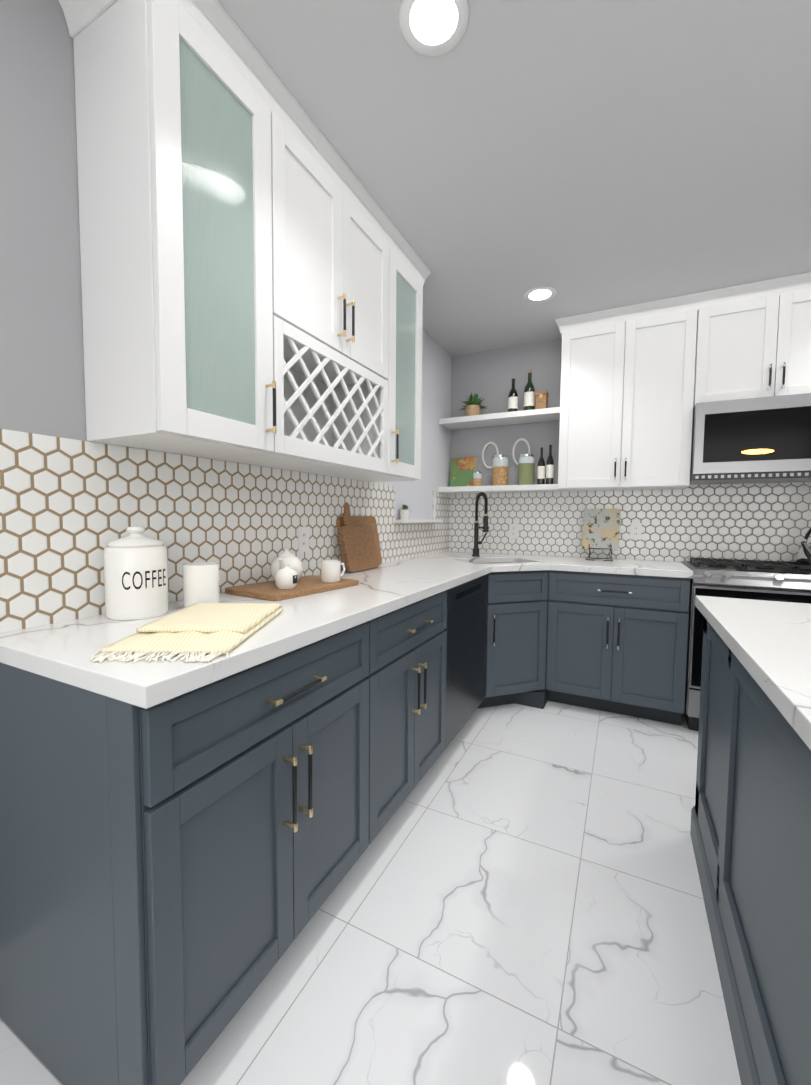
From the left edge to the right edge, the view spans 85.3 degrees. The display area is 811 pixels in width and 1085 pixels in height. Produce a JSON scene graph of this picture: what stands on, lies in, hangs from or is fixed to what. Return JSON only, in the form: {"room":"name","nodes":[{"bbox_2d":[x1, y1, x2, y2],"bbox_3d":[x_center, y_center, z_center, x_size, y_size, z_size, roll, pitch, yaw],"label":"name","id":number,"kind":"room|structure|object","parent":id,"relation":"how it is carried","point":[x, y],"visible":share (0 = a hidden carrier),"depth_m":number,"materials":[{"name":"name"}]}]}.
{"room":"kitchen","nodes":[
{"label":"kitchen","id":0,"kind":"room"},
{"bbox_2d":[0,0,366,481],"bbox_3d":[-0.994,-0.135,1.149,0.120,2.555,6.100,2,4,27],"label":"wall","id":1,"kind":"structure","parent":0,"point":[42,384],"depth_m":1.11,"materials":[{"name":"grey paint"}]},
{"bbox_2d":[73,0,276,457],"bbox_3d":[-0.632,-0.816,1.284,0.358,1.065,0.390,2,4,27],"label":"wall cabinet","id":2,"kind":"object","parent":1,"relation":"attached to","point":[173,121],"visible":0.98,"depth_m":1.15,"materials":[{"name":"white wood"}]},
{"bbox_2d":[0,429,449,632],"bbox_3d":[-0.320,-0.095,2.361,0.006,0.491,3.095,2,4,27],"label":"backsplash","id":3,"kind":"structure","parent":1,"relation":"attached to","point":[70,509],"depth_m":1.40,"materials":[{"name":"tile"}]},
{"bbox_2d":[298,527,308,551],"bbox_3d":[-0.473,-0.015,2.047,0.007,0.116,0.072,2,4,27],"label":"electrical outlet","id":4,"kind":"object","parent":3,"relation":"attached to","point":[303,539],"visible":1,"depth_m":2.04,"materials":[{"name":"white plastic"}]},
{"bbox_2d":[395,491,441,522],"bbox_3d":[0.113,-0.261,3.121,0.079,0.238,0.651,2,4,27],"label":"shelf ledge","id":5,"kind":"object","parent":3,"relation":"attached to","point":[422,521],"visible":1,"depth_m":3.21,"materials":[{"name":"white"}]},
{"bbox_2d":[399,505,410,519],"bbox_3d":[-0.009,-0.202,2.887,0.096,0.104,0.088,2,4,27],"label":"potted plant","id":6,"kind":"object","parent":5,"relation":"on","point":[404,513],"visible":1,"depth_m":2.87,"materials":[{"name":"white ceramic"}]},
{"bbox_2d":[58,0,430,284],"bbox_3d":[-0.376,-1.401,1.763,0.351,0.088,1.615,2,4,27],"label":"crown molding","id":7,"kind":"structure","parent":1,"relation":"attached to","point":[219,27],"depth_m":1.37,"materials":[{"name":"white wood"}]},
{"bbox_2d":[208,111,388,476],"bbox_3d":[-0.375,-0.844,1.797,0.358,1.065,0.759,2,4,27],"label":"wall cabinet","id":8,"kind":"object","parent":1,"relation":"attached to","point":[330,271],"visible":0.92,"depth_m":1.68,"materials":[{"name":"white wood"}]},
{"bbox_2d":[336,246,422,481],"bbox_3d":[-0.120,-0.871,2.307,0.358,1.065,0.380,2,4,27],"label":"wall cabinet","id":9,"kind":"object","parent":1,"relation":"attached to","point":[404,379],"visible":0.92,"depth_m":2.24,"materials":[{"name":"white wood"}]},
{"bbox_2d":[373,330,451,519],"bbox_3d":[0.092,-0.831,3.137,0.003,1.374,1.270,2,4,27],"label":"wall","id":10,"kind":"structure","parent":1,"relation":"attached to","point":[416,497],"depth_m":3.33,"materials":[{"name":"white paint"}]},
{"bbox_2d":[0,700,740,1084],"bbox_3d":[1.105,1.277,0.172,4.840,0.120,6.100,2,4,27],"label":"floor","id":11,"kind":"structure","parent":0,"point":[516,896],"depth_m":1.27,"materials":[{"name":"tile"}]},
{"bbox_2d":[0,663,148,1084],"bbox_3d":[-0.739,0.714,0.927,0.586,0.889,0.012,2,4,27],"label":"panel","id":12,"kind":"object","parent":11,"relation":"on","point":[73,1007],"visible":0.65,"depth_m":0.88,"materials":[{"name":"grey wood"}]},
{"bbox_2d":[138,622,368,1084],"bbox_3d":[-0.542,0.697,1.255,0.644,0.889,0.750,2,4,27],"label":"base cabinet","id":13,"kind":"object","parent":11,"relation":"on","point":[254,781],"visible":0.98,"depth_m":0.98,"materials":[{"name":"grey wood"}]},
{"bbox_2d":[365,591,446,843],"bbox_3d":[-0.216,0.662,1.905,0.644,0.889,0.702,2,4,27],"label":"base cabinet","id":14,"kind":"object","parent":11,"relation":"on","point":[406,677],"visible":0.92,"depth_m":1.70,"materials":[{"name":"grey wood"}]},
{"bbox_2d":[444,574,486,748],"bbox_3d":[0.071,0.631,2.520,0.608,0.885,0.649,2,4,27],"label":"dishwasher","id":15,"kind":"object","parent":11,"relation":"on","point":[465,628],"visible":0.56,"depth_m":2.33,"materials":[{"name":"grey metal"}]},
{"bbox_2d":[477,570,548,708],"bbox_3d":[0.563,0.596,3.162,0.912,0.889,0.936,2,4,27],"label":"base cabinet","id":16,"kind":"object","parent":11,"relation":"on","point":[516,633],"visible":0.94,"depth_m":2.77,"materials":[{"name":"grey wood"}]},
{"bbox_2d":[0,551,519,708],"bbox_3d":[-0.032,0.178,2.245,0.630,0.040,3.059,2,4,27],"label":"countertop","id":17,"kind":"structure","parent":16,"relation":"on","point":[64,651],"depth_m":1.08,"materials":[{"name":"stone"}]},
{"bbox_2d":[103,526,168,619],"bbox_3d":[-0.768,0.081,1.260,0.156,0.254,0.156,2,4,27],"label":"coffee canister","id":18,"kind":"object","parent":17,"relation":"on","point":[134,551],"visible":1,"depth_m":1.20,"materials":[{"name":"white ceramic"}]},
{"bbox_2d":[122,569,165,589],"bbox_3d":[-0.721,0.101,1.222,0.037,0.049,0.107,2,4,27],"label":"lettering","id":19,"kind":"object","parent":18,"relation":"attached to","point":[146,579],"visible":1,"depth_m":1.21,"materials":[{"name":"black paint"}]},
{"bbox_2d":[90,651,228,662],"bbox_3d":[-0.488,0.227,0.875,0.275,0.008,0.056,0,3,0],"label":"fringe","id":20,"kind":"object","parent":17,"relation":"on","point":[102,656],"visible":1,"depth_m":0.88,"materials":[{"name":"white fabric"}]},
{"bbox_2d":[99,603,282,653],"bbox_3d":[-0.496,0.202,1.108,0.262,0.030,0.423,0,3,0],"label":"tea towel","id":21,"kind":"object","parent":17,"relation":"on","point":[209,628],"visible":1,"depth_m":1.02,"materials":[{"name":"fabric"}]},
{"bbox_2d":[182,562,219,607],"bbox_3d":[-0.641,0.134,1.383,0.104,0.135,0.104,2,4,27],"label":"ceramic cup","id":22,"kind":"object","parent":17,"relation":"on","point":[200,582],"visible":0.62,"depth_m":1.34,"materials":[{"name":"white ceramic"}]},
{"bbox_2d":[225,575,358,600],"bbox_3d":[-0.433,0.173,1.746,0.290,0.019,0.460,3,4,32],"label":"serving board","id":23,"kind":"object","parent":17,"relation":"on","point":[305,585],"visible":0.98,"depth_m":1.63,"materials":[{"name":"brown wood"}]},
{"bbox_2d":[275,564,297,588],"bbox_3d":[-0.442,0.124,1.636,0.084,0.090,0.084,2,4,27],"label":"sugar bowl","id":24,"kind":"object","parent":23,"relation":"on","point":[286,576],"visible":1,"depth_m":1.61,"materials":[{"name":"white ceramic"}]},
{"bbox_2d":[270,548,302,579],"bbox_3d":[-0.484,0.091,1.785,0.132,0.139,0.202,2,4,27],"label":"teapot","id":25,"kind":"object","parent":23,"relation":"on","point":[292,560],"visible":0.75,"depth_m":1.75,"materials":[{"name":"white ceramic"}]},
{"bbox_2d":[321,560,344,582],"bbox_3d":[-0.301,0.117,1.829,0.080,0.085,0.112,2,4,27],"label":"mug","id":26,"kind":"object","parent":23,"relation":"on","point":[330,571],"visible":1,"depth_m":1.78,"materials":[{"name":"white ceramic"}]},
{"bbox_2d":[336,502,381,570],"bbox_3d":[-0.254,-0.039,2.440,0.082,0.362,0.380,2,4,27],"label":"cutting board","id":27,"kind":"object","parent":17,"relation":"on","point":[363,521],"visible":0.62,"depth_m":2.43,"materials":[{"name":"brown wood"}]},
{"bbox_2d":[340,512,378,572],"bbox_3d":[-0.248,-0.008,2.360,0.087,0.310,0.300,2,4,27],"label":"cutting board","id":28,"kind":"object","parent":17,"relation":"on","point":[359,548],"visible":0.98,"depth_m":2.32,"materials":[{"name":"brown wood"}]},
{"bbox_2d":[472,492,488,556],"bbox_3d":[0.556,-0.131,3.225,0.152,0.473,0.189,2,4,27],"label":"faucet","id":29,"kind":"object","parent":17,"relation":"on","point":[485,527],"visible":1,"depth_m":3.25,"materials":[{"name":"black metal"}]},
{"bbox_2d":[496,555,692,577],"bbox_3d":[1.184,0.154,2.831,1.082,0.040,0.921,2,4,27],"label":"countertop","id":30,"kind":"structure","parent":16,"relation":"on","point":[676,569],"depth_m":2.73,"materials":[{"name":"stone"}]},
{"bbox_2d":[582,509,619,560],"bbox_3d":[1.361,-0.057,3.074,0.234,0.355,0.194,2,4,27],"label":"cookbook stand","id":31,"kind":"object","parent":30,"relation":"on","point":[601,527],"visible":1,"depth_m":3.10,"materials":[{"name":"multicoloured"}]},
{"bbox_2d":[546,570,689,724],"bbox_3d":[1.380,0.617,2.917,0.766,0.889,0.644,2,4,27],"label":"base cabinet","id":32,"kind":"object","parent":11,"relation":"on","point":[617,643],"visible":0.98,"depth_m":2.65,"materials":[{"name":"grey wood"}]},
{"bbox_2d":[681,558,810,730],"bbox_3d":[2.061,0.606,2.548,0.761,0.964,0.681,2,4,27],"label":"range","id":33,"kind":"object","parent":11,"relation":"on","point":[784,581],"visible":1,"depth_m":2.44,"materials":[{"name":"silver metal"}]},
{"bbox_2d":[796,528,810,564],"bbox_3d":[2.349,0.009,2.493,0.231,0.239,0.231,2,4,27],"label":"kettle","id":34,"kind":"object","parent":33,"relation":"on","point":[804,555],"visible":1,"depth_m":2.49,"materials":[{"name":"silver metal"}]},
{"bbox_2d":[690,617,810,1084],"bbox_3d":[0.615,0.800,-0.385,0.972,0.889,4.142,2,4,27],"label":"kitchen island","id":35,"kind":"object","parent":11,"relation":"on","point":[750,831],"visible":0.75,"depth_m":0.96,"materials":[{"name":"grey wood"}]},
{"bbox_2d":[695,595,810,749],"bbox_3d":[0.649,0.333,-0.364,1.020,0.040,4.045,2,4,27],"label":"island countertop","id":36,"kind":"structure","parent":35,"relation":"on","point":[768,643],"depth_m":1.03,"materials":[{"name":"stone"}]},
{"bbox_2d":[450,338,561,485],"bbox_3d":[2.454,-0.200,2.766,4.600,2.555,0.120,2,4,27],"label":"wall","id":37,"kind":"structure","parent":0,"point":[488,375],"depth_m":3.49,"materials":[{"name":"grey paint"}]},
{"bbox_2d":[482,442,498,468],"bbox_3d":[0.683,-0.702,3.545,0.143,0.219,0.019,2,4,27],"label":"ring","id":38,"kind":"object","parent":37,"relation":"attached to","point":[483,451],"visible":0.81,"depth_m":3.55,"materials":[{"name":"white fabric"}]},
{"bbox_2d":[439,407,559,429],"bbox_3d":[0.726,-0.942,3.372,0.905,0.040,0.258,2,4,27],"label":"floating shelf","id":39,"kind":"object","parent":37,"relation":"attached to","point":[516,417],"visible":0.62,"depth_m":3.31,"materials":[{"name":"white wood"}]},
{"bbox_2d":[460,392,485,415],"bbox_3d":[0.538,-1.077,3.455,0.239,0.214,0.239,2,4,27],"label":"potted plant","id":40,"kind":"object","parent":39,"relation":"on","point":[473,406],"visible":0.9,"depth_m":3.42,"materials":[{"name":"green plant"}]},
{"bbox_2d":[508,379,517,411],"bbox_3d":[0.811,-1.095,3.323,0.073,0.270,0.073,2,4,27],"label":"bottle","id":41,"kind":"object","parent":39,"relation":"on","point":[513,400],"visible":0.79,"depth_m":3.30,"materials":[{"name":"black"}]},
{"bbox_2d":[524,370,534,409],"bbox_3d":[0.922,-1.116,3.277,0.079,0.320,0.079,2,4,27],"label":"bottle","id":42,"kind":"object","parent":39,"relation":"on","point":[529,396],"visible":0.79,"depth_m":3.25,"materials":[{"name":"green glass"}]},
{"bbox_2d":[535,390,548,408],"bbox_3d":[1.002,-1.028,3.240,0.081,0.150,0.089,2,4,27],"label":"box","id":43,"kind":"object","parent":39,"relation":"on","point":[542,399],"visible":0.81,"depth_m":3.21,"materials":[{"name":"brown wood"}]},
{"bbox_2d":[438,484,562,493],"bbox_3d":[0.722,-0.411,3.403,0.905,0.040,0.258,2,4,27],"label":"floating shelf","id":44,"kind":"object","parent":37,"relation":"attached to","point":[508,488],"visible":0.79,"depth_m":3.30,"materials":[{"name":"white wood"}]},
{"bbox_2d":[449,456,476,486],"bbox_3d":[0.474,-0.575,3.621,0.214,0.253,0.061,2,4,27],"label":"books","id":45,"kind":"object","parent":44,"relation":"on","point":[463,469],"visible":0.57,"depth_m":3.61,"materials":[{"name":"green paper"}]},
{"bbox_2d":[473,472,481,485],"bbox_3d":[0.562,-0.493,3.446,0.072,0.115,0.071,2,4,27],"label":"jar","id":46,"kind":"object","parent":44,"relation":"on","point":[477,478],"visible":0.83,"depth_m":3.42,"materials":[{"name":"clear glass"}]},
{"bbox_2d":[492,455,508,485],"bbox_3d":[0.729,-0.551,3.393,0.125,0.240,0.123,2,4,27],"label":"jar","id":47,"kind":"object","parent":44,"relation":"on","point":[500,463],"visible":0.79,"depth_m":3.34,"materials":[{"name":"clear glass"}]},
{"bbox_2d":[518,454,534,484],"bbox_3d":[0.906,-0.542,3.305,0.121,0.235,0.119,2,4,27],"label":"jar","id":48,"kind":"object","parent":44,"relation":"on","point":[526,466],"visible":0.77,"depth_m":3.25,"materials":[{"name":"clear glass"}]},
{"bbox_2d":[537,447,544,483],"bbox_3d":[0.997,-0.558,3.236,0.053,0.275,0.053,2,4,27],"label":"wine bottle","id":49,"kind":"object","parent":44,"relation":"on","point":[541,472],"visible":0.9,"depth_m":3.22,"materials":[{"name":"black glass"}]},
{"bbox_2d":[546,445,553,483],"bbox_3d":[1.053,-0.563,3.208,0.053,0.290,0.053,2,4,27],"label":"wine bottle","id":50,"kind":"object","parent":44,"relation":"on","point":[549,470],"visible":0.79,"depth_m":3.19,"materials":[{"name":"black glass"}]},
{"bbox_2d":[512,438,530,464],"bbox_3d":[0.902,-0.704,3.436,0.143,0.219,0.019,2,4,27],"label":"ring","id":51,"kind":"object","parent":37,"relation":"attached to","point":[514,446],"visible":0.81,"depth_m":3.44,"materials":[{"name":"white fabric"}]},
{"bbox_2d":[558,309,697,490],"bbox_3d":[1.459,-0.895,2.957,0.774,1.065,0.358,2,4,27],"label":"wall cabinet","id":52,"kind":"object","parent":37,"relation":"attached to","point":[626,403],"visible":0.98,"depth_m":2.82,"materials":[{"name":"white wood"}]},
{"bbox_2d":[449,482,810,561],"bbox_3d":[1.981,-0.125,2.936,3.594,0.522,0.006,2,4,27],"label":"backsplash","id":53,"kind":"structure","parent":37,"relation":"attached to","point":[760,521],"depth_m":3.05,"materials":[{"name":"tile"}]},
{"bbox_2d":[509,524,518,537],"bbox_3d":[0.858,-0.092,3.493,0.072,0.116,0.007,2,4,27],"label":"electrical outlet","id":54,"kind":"object","parent":53,"relation":"attached to","point":[513,530],"visible":1,"depth_m":3.49,"materials":[{"name":"white plastic"}]},
{"bbox_2d":[630,523,641,539],"bbox_3d":[1.626,-0.079,3.109,0.072,0.116,0.007,2,4,27],"label":"electrical outlet","id":55,"kind":"object","parent":53,"relation":"attached to","point":[635,531],"visible":1,"depth_m":3.11,"materials":[{"name":"white plastic"}]},
{"bbox_2d":[555,272,810,338],"bbox_3d":[2.128,-1.428,2.598,2.343,0.088,0.351,2,4,27],"label":"crown molding","id":56,"kind":"structure","parent":37,"relation":"attached to","point":[762,289],"depth_m":2.63,"materials":[{"name":"white wood"}]},
{"bbox_2d":[690,393,810,484],"bbox_3d":[2.124,-0.591,2.586,0.759,0.450,0.456,2,4,27],"label":"microwave","id":57,"kind":"object","parent":37,"relation":"attached to","point":[756,440],"visible":1,"depth_m":2.48,"materials":[{"name":"silver metal"}]},
{"bbox_2d":[693,290,810,407],"bbox_3d":[2.150,-1.111,2.599,0.764,0.581,0.358,2,4,27],"label":"wall cabinet","id":58,"kind":"object","parent":37,"relation":"attached to","point":[755,348],"visible":0.88,"depth_m":2.52,"materials":[{"name":"white wood"}]},
{"bbox_2d":[218,0,810,355],"bbox_3d":[1.127,-1.393,0.019,4.840,0.120,6.100,2,4,27],"label":"ceiling","id":59,"kind":"structure","parent":0,"point":[501,158],"depth_m":1.56,"materials":[{"name":"grey paint"}]},
{"bbox_2d":[398,0,468,55],"bbox_3d":[0.076,-1.405,1.183,0.190,0.006,0.190,2,4,27],"label":"recessed light","id":60,"kind":"object","parent":59,"relation":"in","point":[433,27],"visible":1,"depth_m":1.19,"materials":[{"name":"white"}]},
{"bbox_2d":[524,286,556,302],"bbox_3d":[0.805,-1.482,2.639,0.190,0.006,0.190,2,4,27],"label":"recessed light","id":61,"kind":"object","parent":59,"relation":"in","point":[540,294],"visible":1,"depth_m":2.63,"materials":[{"name":"white"}]}
]}

